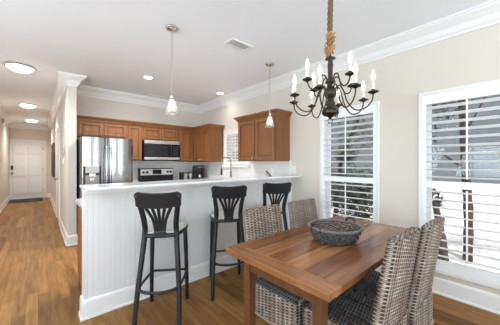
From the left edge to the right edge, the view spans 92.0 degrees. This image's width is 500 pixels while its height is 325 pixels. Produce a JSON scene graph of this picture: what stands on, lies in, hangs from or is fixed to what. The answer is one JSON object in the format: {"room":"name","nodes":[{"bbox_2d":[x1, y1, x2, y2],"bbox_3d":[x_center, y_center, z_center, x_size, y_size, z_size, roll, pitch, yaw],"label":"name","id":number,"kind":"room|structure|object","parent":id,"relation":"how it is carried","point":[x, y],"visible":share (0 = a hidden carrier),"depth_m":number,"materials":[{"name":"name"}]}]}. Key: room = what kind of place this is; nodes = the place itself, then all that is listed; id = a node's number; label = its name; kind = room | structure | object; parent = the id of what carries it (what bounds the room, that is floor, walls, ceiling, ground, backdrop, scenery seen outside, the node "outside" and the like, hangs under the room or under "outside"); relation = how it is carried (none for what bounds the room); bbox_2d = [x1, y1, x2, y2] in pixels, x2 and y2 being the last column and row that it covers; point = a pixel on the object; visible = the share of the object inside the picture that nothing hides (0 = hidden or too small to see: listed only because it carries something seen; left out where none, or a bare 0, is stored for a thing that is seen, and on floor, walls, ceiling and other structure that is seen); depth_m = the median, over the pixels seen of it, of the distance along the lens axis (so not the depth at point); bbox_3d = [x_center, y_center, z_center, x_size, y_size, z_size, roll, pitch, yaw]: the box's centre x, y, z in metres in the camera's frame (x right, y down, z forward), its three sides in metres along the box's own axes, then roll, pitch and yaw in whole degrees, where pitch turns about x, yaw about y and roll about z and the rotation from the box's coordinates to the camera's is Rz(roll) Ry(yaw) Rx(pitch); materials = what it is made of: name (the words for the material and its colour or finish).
{"room":"dining room","nodes":[
{"label":"dining room","id":0,"kind":"room"},
{"bbox_2d":[0,117,8,204],"bbox_3d":[-6.310,-0.033,5.937,0.150,2.665,6.250,0,0,-41],"label":"wall","id":1,"kind":"structure","parent":0,"point":[4,129],"depth_m":7.20,"materials":[{"name":"paint"}]},
{"bbox_2d":[0,196,9,212],"bbox_3d":[-4.190,1.222,1.797,2.474,0.157,15.230,0,0,-41],"label":"baseboard","id":2,"kind":"structure","parent":1,"relation":"attached to","point":[2,206],"depth_m":7.04,"materials":[{"name":"white wood"}]},
{"bbox_2d":[0,101,12,127],"bbox_3d":[-6.168,-1.282,5.981,0.122,0.164,6.372,0,0,-41],"label":"trim","id":3,"kind":"structure","parent":1,"relation":"attached to","point":[4,115],"depth_m":6.71,"materials":[{"name":"white"}]},
{"bbox_2d":[9,128,49,197],"bbox_3d":[-7.957,-0.033,8.730,1.360,2.665,0.120,0,0,-41],"label":"wall","id":4,"kind":"structure","parent":0,"point":[14,133],"depth_m":8.80,"materials":[{"name":"paint"}]},
{"bbox_2d":[10,142,42,199],"bbox_3d":[-7.937,0.284,8.595,0.881,2.008,0.105,0,0,-41],"label":"door","id":5,"kind":"structure","parent":4,"relation":"in","point":[26,158],"depth_m":8.62,"materials":[{"name":"white wood"}]},
{"bbox_2d":[9,139,45,197],"bbox_3d":[-7.937,0.245,8.651,0.975,2.110,0.025,0,0,-41],"label":"trim","id":6,"kind":"structure","parent":4,"relation":"attached to","point":[10,140],"depth_m":8.91,"materials":[{"name":"white wood"}]},
{"bbox_2d":[10,123,48,129],"bbox_3d":[-7.862,-1.282,8.652,1.100,0.164,0.122,0,0,-41],"label":"trim","id":7,"kind":"structure","parent":4,"relation":"attached to","point":[14,125],"depth_m":8.63,"materials":[{"name":"white"}]},
{"bbox_2d":[50,86,76,235],"bbox_3d":[-5.122,-0.033,6.448,0.110,2.665,7.050,0,0,-41],"label":"wall","id":8,"kind":"structure","parent":0,"point":[66,117],"depth_m":3.83,"materials":[{"name":"paint"}]},
{"bbox_2d":[47,193,55,214],"bbox_3d":[-6.102,1.222,7.398,0.110,0.157,4.330,0,0,-41],"label":"baseboard","id":9,"kind":"structure","parent":8,"relation":"attached to","point":[48,194],"depth_m":7.38,"materials":[{"name":"white"}]},
{"bbox_2d":[51,143,54,176],"bbox_3d":[-5.675,-0.070,6.961,0.045,0.940,1.050,0,0,-41],"label":"picture frame","id":10,"kind":"object","parent":8,"relation":"attached to","point":[53,144],"visible":0.98,"depth_m":6.57,"materials":[{"name":"brown wood"}]},
{"bbox_2d":[54,132,57,217],"bbox_3d":[-4.335,0.294,5.389,0.102,1.988,0.800,0,0,-41],"label":"door","id":11,"kind":"structure","parent":8,"relation":"in","point":[57,132],"depth_m":5.45,"materials":[{"name":"white"}]},
{"bbox_2d":[46,72,67,129],"bbox_3d":[-5.169,-1.282,6.326,0.122,0.164,7.172,0,0,-41],"label":"trim","id":12,"kind":"structure","parent":8,"relation":"attached to","point":[60,88],"depth_m":4.80,"materials":[{"name":"white"}]},
{"bbox_2d":[56,125,59,223],"bbox_3d":[-4.305,0.255,5.415,0.025,2.090,0.980,0,0,-41],"label":"trim","id":13,"kind":"structure","parent":8,"relation":"attached to","point":[58,127],"depth_m":5.09,"materials":[{"name":"white wood"}]},
{"bbox_2d":[59,218,77,246],"bbox_3d":[-3.349,1.222,4.429,0.158,0.157,1.724,0,0,-41],"label":"baseboard","id":14,"kind":"structure","parent":8,"relation":"attached to","point":[71,240],"depth_m":3.82,"materials":[{"name":"white"}]},
{"bbox_2d":[58,71,86,86],"bbox_3d":[-2.756,-1.282,3.753,0.354,0.164,0.122,0,0,-41],"label":"trim","id":15,"kind":"structure","parent":8,"relation":"attached to","point":[71,79],"depth_m":3.75,"materials":[{"name":"white wood"}]},
{"bbox_2d":[77,78,85,88],"bbox_3d":[-2.854,-1.282,4.040,0.122,0.164,0.682,0,0,-41],"label":"trim","id":16,"kind":"structure","parent":8,"relation":"attached to","point":[82,81],"depth_m":4.00,"materials":[{"name":"white"}]},
{"bbox_2d":[77,95,199,138],"bbox_3d":[-2.209,-0.033,5.127,2.525,2.665,0.100,0,0,-41],"label":"wall","id":17,"kind":"structure","parent":0,"point":[86,106],"depth_m":4.92,"materials":[{"name":"paint"}]},
{"bbox_2d":[77,120,126,138],"bbox_3d":[-2.699,-0.588,4.387,0.792,0.275,0.364,0,0,-41],"label":"upper cabinet","id":18,"kind":"object","parent":17,"relation":"attached to","point":[84,128],"visible":0.97,"depth_m":4.26,"materials":[{"name":"brown wood"}]},
{"bbox_2d":[127,125,141,160],"bbox_3d":[-2.296,-0.381,4.732,0.266,0.688,0.352,0,0,-41],"label":"upper cabinet","id":19,"kind":"object","parent":17,"relation":"attached to","point":[134,132],"visible":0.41,"depth_m":4.66,"materials":[{"name":"brown wood"}]},
{"bbox_2d":[77,85,199,112],"bbox_3d":[-2.135,-1.282,5.043,2.525,0.164,0.122,0,0,-41],"label":"trim","id":20,"kind":"structure","parent":17,"relation":"attached to","point":[88,91],"depth_m":4.85,"materials":[{"name":"white wood"}]},
{"bbox_2d":[142,126,178,141],"bbox_3d":[-1.914,-0.585,5.075,0.756,0.280,0.364,0,0,-41],"label":"upper cabinet","id":21,"kind":"object","parent":17,"relation":"attached to","point":[148,133],"visible":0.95,"depth_m":4.95,"materials":[{"name":"brown wood"}]},
{"bbox_2d":[142,140,179,160],"bbox_3d":[-1.886,-0.238,5.051,0.724,0.407,0.415,0,0,-41],"label":"microwave","id":22,"kind":"object","parent":17,"relation":"attached to","point":[152,150],"visible":0.97,"depth_m":4.89,"materials":[{"name":"silver metal"}]},
{"bbox_2d":[133,161,199,181],"bbox_3d":[-2.176,0.170,5.081,2.513,0.460,0.012,0,0,-41],"label":"backsplash","id":23,"kind":"structure","parent":17,"relation":"attached to","point":[178,166],"depth_m":5.37,"materials":[{"name":"white tile"}]},
{"bbox_2d":[179,130,193,160],"bbox_3d":[-1.488,-0.375,5.441,0.363,0.700,0.352,0,0,-41],"label":"upper cabinet","id":24,"kind":"object","parent":17,"relation":"attached to","point":[186,137],"visible":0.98,"depth_m":5.34,"materials":[{"name":"brown wood"}]},
{"bbox_2d":[82,178,291,299],"bbox_3d":[-0.399,0.760,2.931,2.698,1.080,0.129,0,0,-41],"label":"wall","id":25,"kind":"structure","parent":0,"point":[111,220],"depth_m":2.27,"materials":[{"name":"white"}]},
{"bbox_2d":[78,255,242,321],"bbox_3d":[-0.405,1.222,2.919,2.721,0.157,0.139,0,0,-41],"label":"baseboard","id":26,"kind":"structure","parent":25,"relation":"attached to","point":[104,303],"depth_m":2.24,"materials":[{"name":"white wood"}]},
{"bbox_2d":[79,175,301,190],"bbox_3d":[-0.354,0.207,2.870,2.711,0.023,0.370,0,0,-41],"label":"countertop","id":27,"kind":"structure","parent":25,"relation":"on","point":[90,187],"depth_m":2.37,"materials":[{"name":"white stone"}]},
{"bbox_2d":[0,0,489,124],"bbox_3d":[-2.802,-1.440,3.029,6.485,0.150,15.550,0,0,-41],"label":"ceiling","id":28,"kind":"structure","parent":0,"point":[114,44],"depth_m":2.68,"materials":[{"name":"paint"}]},
{"bbox_2d":[4,62,34,72],"bbox_3d":[-3.257,-1.324,3.422,0.316,0.082,0.316,0,0,-41],"label":"flush ceiling light","id":29,"kind":"object","parent":28,"relation":"attached to","point":[17,67],"visible":1,"depth_m":3.35,"materials":[{"name":"white glass"}]},
{"bbox_2d":[19,103,36,107],"bbox_3d":[-5.225,-1.324,5.686,0.316,0.082,0.316,0,0,-41],"label":"flush ceiling light","id":30,"kind":"object","parent":28,"relation":"attached to","point":[26,105],"visible":1,"depth_m":5.60,"materials":[{"name":"white glass"}]},
{"bbox_2d":[25,119,37,122],"bbox_3d":[-6.974,-1.324,7.717,0.316,0.082,0.316,0,0,-41],"label":"flush ceiling light","id":31,"kind":"object","parent":28,"relation":"attached to","point":[28,120],"visible":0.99,"depth_m":7.63,"materials":[{"name":"white glass"}]},
{"bbox_2d":[142,76,153,79],"bbox_3d":[-1.634,-1.361,3.875,0.176,0.007,0.176,0,0,-41],"label":"recessed light","id":32,"kind":"object","parent":28,"relation":"in","point":[144,77],"visible":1,"depth_m":3.87,"materials":[{"name":"white"}]},
{"bbox_2d":[146,94,162,97],"bbox_3d":[-1.959,-1.359,4.960,0.310,0.012,0.120,0,0,-41],"label":"ceiling vent","id":33,"kind":"object","parent":28,"relation":"in","point":[155,96],"visible":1,"depth_m":4.95,"materials":[{"name":"white plastic"}]},
{"bbox_2d":[166,24,177,110],"bbox_3d":[-0.790,-0.927,2.446,0.134,0.875,0.134,0,0,-41],"label":"pendant light","id":34,"kind":"object","parent":28,"relation":"hanging from","point":[172,28],"visible":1,"depth_m":2.43,"materials":[{"name":"white glass"}]},
{"bbox_2d":[224,38,252,51],"bbox_3d":[-0.130,-1.359,2.800,0.310,0.012,0.160,0,0,-41],"label":"ceiling vent","id":35,"kind":"object","parent":28,"relation":"in","point":[232,42],"visible":1,"depth_m":2.79,"materials":[{"name":"white plastic"}]},
{"bbox_2d":[265,62,273,124],"bbox_3d":[0.275,-0.927,3.355,0.134,0.875,0.134,0,0,-41],"label":"pendant light","id":36,"kind":"object","parent":28,"relation":"hanging from","point":[269,64],"visible":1,"depth_m":3.35,"materials":[{"name":"silver metal"}]},
{"bbox_2d":[289,0,378,123],"bbox_3d":[0.566,-0.818,1.701,0.584,1.093,0.582,0,0,-41],"label":"chandelier","id":37,"kind":"object","parent":28,"relation":"hanging from","point":[332,110],"visible":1,"depth_m":1.67,"materials":[{"name":"grey metal"}]},
{"bbox_2d":[0,197,499,324],"bbox_3d":[-2.802,1.360,3.029,6.485,0.120,15.550,0,0,-41],"label":"floor","id":38,"kind":"structure","parent":0,"point":[39,280],"depth_m":2.40,"materials":[{"name":"brown wood"}]},
{"bbox_2d":[7,198,42,203],"bbox_3d":[-7.658,1.292,8.261,0.850,0.013,0.920,0,0,-41],"label":"doormat","id":39,"kind":"object","parent":38,"relation":"on","point":[28,199],"visible":1,"depth_m":8.17,"materials":[{"name":"black fabric"}]},
{"bbox_2d":[78,206,81,292],"bbox_3d":[-0.892,0.863,2.998,1.985,0.874,0.618,0,0,-41],"label":"base cabinet","id":40,"kind":"object","parent":38,"relation":"on","point":[79,208],"visible":0.1,"depth_m":2.40,"materials":[{"name":"brown wood"}]},
{"bbox_2d":[75,198,81,208],"bbox_3d":[-0.889,0.406,3.012,2.042,0.037,0.639,0,0,-41],"label":"countertop","id":41,"kind":"structure","parent":40,"relation":"on","point":[78,201],"depth_m":2.40,"materials":[{"name":"white stone"}]},
{"bbox_2d":[77,137,132,234],"bbox_3d":[-2.533,0.450,4.201,0.761,1.700,0.784,0,0,-41],"label":"refrigerator","id":42,"kind":"object","parent":38,"relation":"on","point":[99,160],"visible":0.51,"depth_m":3.91,"materials":[{"name":"silver metal"}]},
{"bbox_2d":[138,168,172,181],"bbox_3d":[-1.801,0.710,4.932,0.724,1.180,0.701,0,0,-41],"label":"range","id":43,"kind":"object","parent":38,"relation":"on","point":[144,174],"visible":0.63,"depth_m":5.10,"materials":[{"name":"silver metal"}]},
{"bbox_2d":[132,191,188,324],"bbox_3d":[-0.734,0.763,2.057,0.367,1.082,0.526,0,0,-7],"label":"bar stool","id":44,"kind":"object","parent":38,"relation":"on","point":[159,227],"visible":1,"depth_m":1.90,"materials":[{"name":"black paint"}]},
{"bbox_2d":[209,185,246,300],"bbox_3d":[-0.240,0.763,2.553,0.367,1.082,0.526,0,0,-11],"label":"bar stool","id":45,"kind":"object","parent":38,"relation":"on","point":[228,215],"visible":0.93,"depth_m":2.39,"materials":[{"name":"black paint"}]},
{"bbox_2d":[252,182,291,229],"bbox_3d":[0.249,0.763,2.908,0.367,1.082,0.526,0,0,-17],"label":"bar stool","id":46,"kind":"object","parent":38,"relation":"on","point":[268,188],"visible":0.46,"depth_m":2.73,"materials":[{"name":"black paint"}]},
{"bbox_2d":[243,204,308,324],"bbox_3d":[0.249,0.825,1.750,0.412,0.949,0.507,0,0,-41],"label":"wicker chair","id":47,"kind":"object","parent":38,"relation":"on","point":[274,304],"visible":0.44,"depth_m":1.65,"materials":[{"name":"grey wicker"}]},
{"bbox_2d":[288,198,317,228],"bbox_3d":[0.637,0.825,2.090,0.412,0.949,0.507,0,0,-41],"label":"wicker chair","id":48,"kind":"object","parent":38,"relation":"on","point":[301,212],"visible":0.18,"depth_m":2.20,"materials":[{"name":"grey wicker"}]},
{"bbox_2d":[225,216,420,324],"bbox_3d":[0.616,0.925,1.755,1.418,0.750,0.745,0,0,-41],"label":"dining table","id":49,"kind":"object","parent":38,"relation":"on","point":[317,272],"visible":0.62,"depth_m":1.41,"materials":[{"name":"brown wood"}]},
{"bbox_2d":[307,217,363,245],"bbox_3d":[0.601,0.477,1.718,0.377,0.141,0.378,0,0,-33],"label":"woven basket","id":50,"kind":"object","parent":49,"relation":"on","point":[337,237],"visible":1,"depth_m":1.63,"materials":[{"name":"grey wicker"}]},
{"bbox_2d":[303,227,420,324],"bbox_3d":[0.619,0.825,1.367,0.412,0.949,0.507,0,0,-41],"label":"wicker chair","id":51,"kind":"object","parent":38,"relation":"on","point":[350,307],"visible":0.91,"depth_m":1.23,"materials":[{"name":"grey wicker"}]},
{"bbox_2d":[349,216,444,324],"bbox_3d":[0.954,0.825,1.619,0.412,0.949,0.507,0,0,-41],"label":"wicker chair","id":52,"kind":"object","parent":38,"relation":"on","point":[419,308],"visible":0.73,"depth_m":1.42,"materials":[{"name":"grey wicker"}]},
{"bbox_3d":[-0.560,0.863,4.703,0.603,0.874,2.708,0,0,-41],"label":"base cabinet","id":53,"kind":"object","parent":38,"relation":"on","visible":0},
{"bbox_3d":[-0.598,0.406,4.653,0.704,0.037,2.712,0,0,-41],"label":"countertop","id":54,"kind":"structure","parent":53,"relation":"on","visible":0},
{"bbox_2d":[179,172,192,179],"bbox_3d":[-1.411,0.299,5.374,0.270,0.178,0.192,0,0,-41],"label":"toaster","id":55,"kind":"object","parent":54,"relation":"on","point":[182,175],"visible":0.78,"depth_m":5.30,"materials":[{"name":"silver metal"}]},
{"bbox_2d":[192,165,203,178],"bbox_3d":[-1.137,0.227,5.460,0.235,0.323,0.273,0,0,-41],"label":"coffee maker","id":56,"kind":"object","parent":54,"relation":"on","point":[198,170],"visible":0.84,"depth_m":5.41,"materials":[{"name":"black plastic"}]},
{"bbox_2d":[221,157,231,176],"bbox_3d":[-0.445,0.139,4.684,0.269,0.498,0.092,0,0,-41],"label":"faucet","id":57,"kind":"object","parent":54,"relation":"on","point":[224,157],"visible":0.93,"depth_m":4.67,"materials":[{"name":"grey metal"}]},
{"bbox_2d":[200,23,499,294],"bbox_3d":[1.739,-0.033,2.665,0.160,2.665,9.010,0,0,-41],"label":"wall","id":58,"kind":"structure","parent":0,"point":[473,57],"depth_m":2.68,"materials":[{"name":"paint"}]},
{"bbox_2d":[188,128,222,161],"bbox_3d":[-1.041,-0.370,5.408,0.372,0.710,0.992,0,0,-41],"label":"upper cabinet","id":59,"kind":"object","parent":58,"relation":"attached to","point":[208,142],"visible":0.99,"depth_m":5.10,"materials":[{"name":"brown wood"}]},
{"bbox_2d":[77,115,224,130],"bbox_3d":[-1.822,-0.750,4.684,2.502,0.074,1.049,0,0,-41],"label":"crown molding","id":60,"kind":"structure","parent":59,"relation":"on","point":[79,117],"depth_m":4.72,"materials":[{"name":"brown wood"}]},
{"bbox_2d":[222,129,249,167],"bbox_3d":[-0.241,-0.287,4.855,0.215,0.765,0.855,0,0,-41],"label":"window","id":61,"kind":"structure","parent":58,"relation":"in","point":[233,130],"depth_m":5.00,"materials":[{"name":"white wood"}]},
{"bbox_2d":[225,131,247,164],"bbox_3d":[-0.270,-0.290,4.827,0.083,0.656,0.727,0,0,-41],"label":"plantation shutter","id":62,"kind":"object","parent":61,"relation":"attached to","point":[234,134],"visible":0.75,"depth_m":4.92,"materials":[{"name":"white wood"}]},
{"bbox_2d":[200,161,288,178],"bbox_3d":[-0.303,0.185,4.861,0.012,0.430,2.815,0,0,-41],"label":"backsplash","id":63,"kind":"structure","parent":58,"relation":"attached to","point":[257,168],"depth_m":4.54,"materials":[{"name":"white tile"}]},
{"bbox_2d":[233,108,292,160],"bbox_3d":[0.185,-0.405,4.011,0.374,0.765,1.019,0,0,-41],"label":"upper cabinet","id":64,"kind":"object","parent":58,"relation":"attached to","point":[258,140],"depth_m":3.77,"materials":[{"name":"brown wood"}]},
{"bbox_2d":[289,160,290,174],"bbox_3d":[0.631,0.080,3.790,0.020,0.229,0.024,0,0,-41],"label":"trim","id":65,"kind":"structure","parent":58,"relation":"attached to","point":[289,160],"depth_m":3.78,"materials":[{"name":"white"}]},
{"bbox_2d":[198,0,499,112],"bbox_3d":[1.617,-1.282,2.590,0.122,0.164,8.760,0,0,-41],"label":"trim","id":66,"kind":"structure","parent":58,"relation":"attached to","point":[486,14],"depth_m":2.66,"materials":[{"name":"white wood"}]},
{"bbox_2d":[320,101,378,222],"bbox_3d":[1.300,0.188,3.149,0.182,1.804,0.782,0,0,-41],"label":"window","id":67,"kind":"structure","parent":58,"relation":"in","point":[327,186],"depth_m":3.36,"materials":[{"name":"white wood"}]},
{"bbox_2d":[321,104,375,221],"bbox_3d":[1.244,0.188,3.101,0.091,1.736,0.715,0,0,-41],"label":"plantation shutter","id":68,"kind":"object","parent":67,"relation":"attached to","point":[371,108],"visible":0.75,"depth_m":3.05,"materials":[{"name":"white wood"}]},
{"bbox_2d":[375,265,499,314],"bbox_3d":[2.604,1.222,1.541,0.024,0.157,5.880,0,0,-41],"label":"baseboard","id":69,"kind":"structure","parent":58,"relation":"attached to","point":[481,299],"depth_m":2.23,"materials":[{"name":"white"}]},
{"bbox_2d":[418,79,499,289],"bbox_3d":[2.064,0.188,2.278,0.182,1.804,0.760,0,0,-41],"label":"window","id":70,"kind":"structure","parent":58,"relation":"in","point":[429,119],"depth_m":2.49,"materials":[{"name":"white wood"}]},
{"bbox_2d":[422,83,499,285],"bbox_3d":[2.009,0.188,2.230,0.091,1.736,0.693,0,0,-41],"label":"plantation shutter","id":71,"kind":"object","parent":70,"relation":"attached to","point":[493,89],"visible":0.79,"depth_m":2.25,"materials":[{"name":"white wood"}]},
{"label":"outside","id":72,"kind":"structure","parent":0,"visible":0},
{"bbox_2d":[331,182,499,273],"bbox_3d":[6.612,1.740,19.111,28.845,0.120,60.000,0,0,-41],"label":"ground","id":73,"kind":"structure","parent":72,"point":[447,196],"depth_m":6.54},
{"bbox_2d":[331,164,355,204],"bbox_3d":[3.245,0.852,9.319,1.780,1.660,1.984,0,0,-41],"label":"shrub","id":74,"kind":"object","parent":73,"relation":"on","point":[333,171],"visible":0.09,"depth_m":9.03,"materials":[{"name":"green plant"}]},
{"bbox_2d":[331,165,372,221],"bbox_3d":[2.688,0.858,6.018,1.254,1.648,1.327,0,0,-41],"label":"shrub","id":75,"kind":"object","parent":73,"relation":"on","point":[351,188],"visible":0.53,"depth_m":5.88,"materials":[{"name":"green plant"}]},
{"bbox_2d":[331,113,372,216],"bbox_3d":[2.823,-0.310,6.276,1.925,4.032,1.891,0,0,4],"label":"tree","id":76,"kind":"object","parent":73,"relation":"on","point":[351,152],"visible":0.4,"depth_m":6.42,"materials":[{"name":"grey plant"}]},
{"bbox_2d":[233,94,499,183],"bbox_3d":[11.326,-4.810,23.250,9.300,12.980,49.000,0,0,-41],"label":"house","id":77,"kind":"structure","parent":73,"relation":"on","point":[483,148],"depth_m":15.40,"materials":[{"name":"grey"}]},
{"bbox_2d":[432,188,448,260],"bbox_3d":[3.244,1.082,4.319,0.415,1.250,0.439,0,0,15],"label":"tree","id":78,"kind":"object","parent":73,"relation":"on","point":[436,203],"visible":0.42,"depth_m":4.16,"materials":[{"name":"brown plant"}]},
{"bbox_2d":[432,96,485,263],"bbox_3d":[3.617,-0.803,4.104,2.592,5.010,2.648,0,0,-41],"label":"tree","id":79,"kind":"object","parent":73,"relation":"on","point":[462,107],"visible":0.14,"depth_m":4.06,"materials":[{"name":"brown plant"}]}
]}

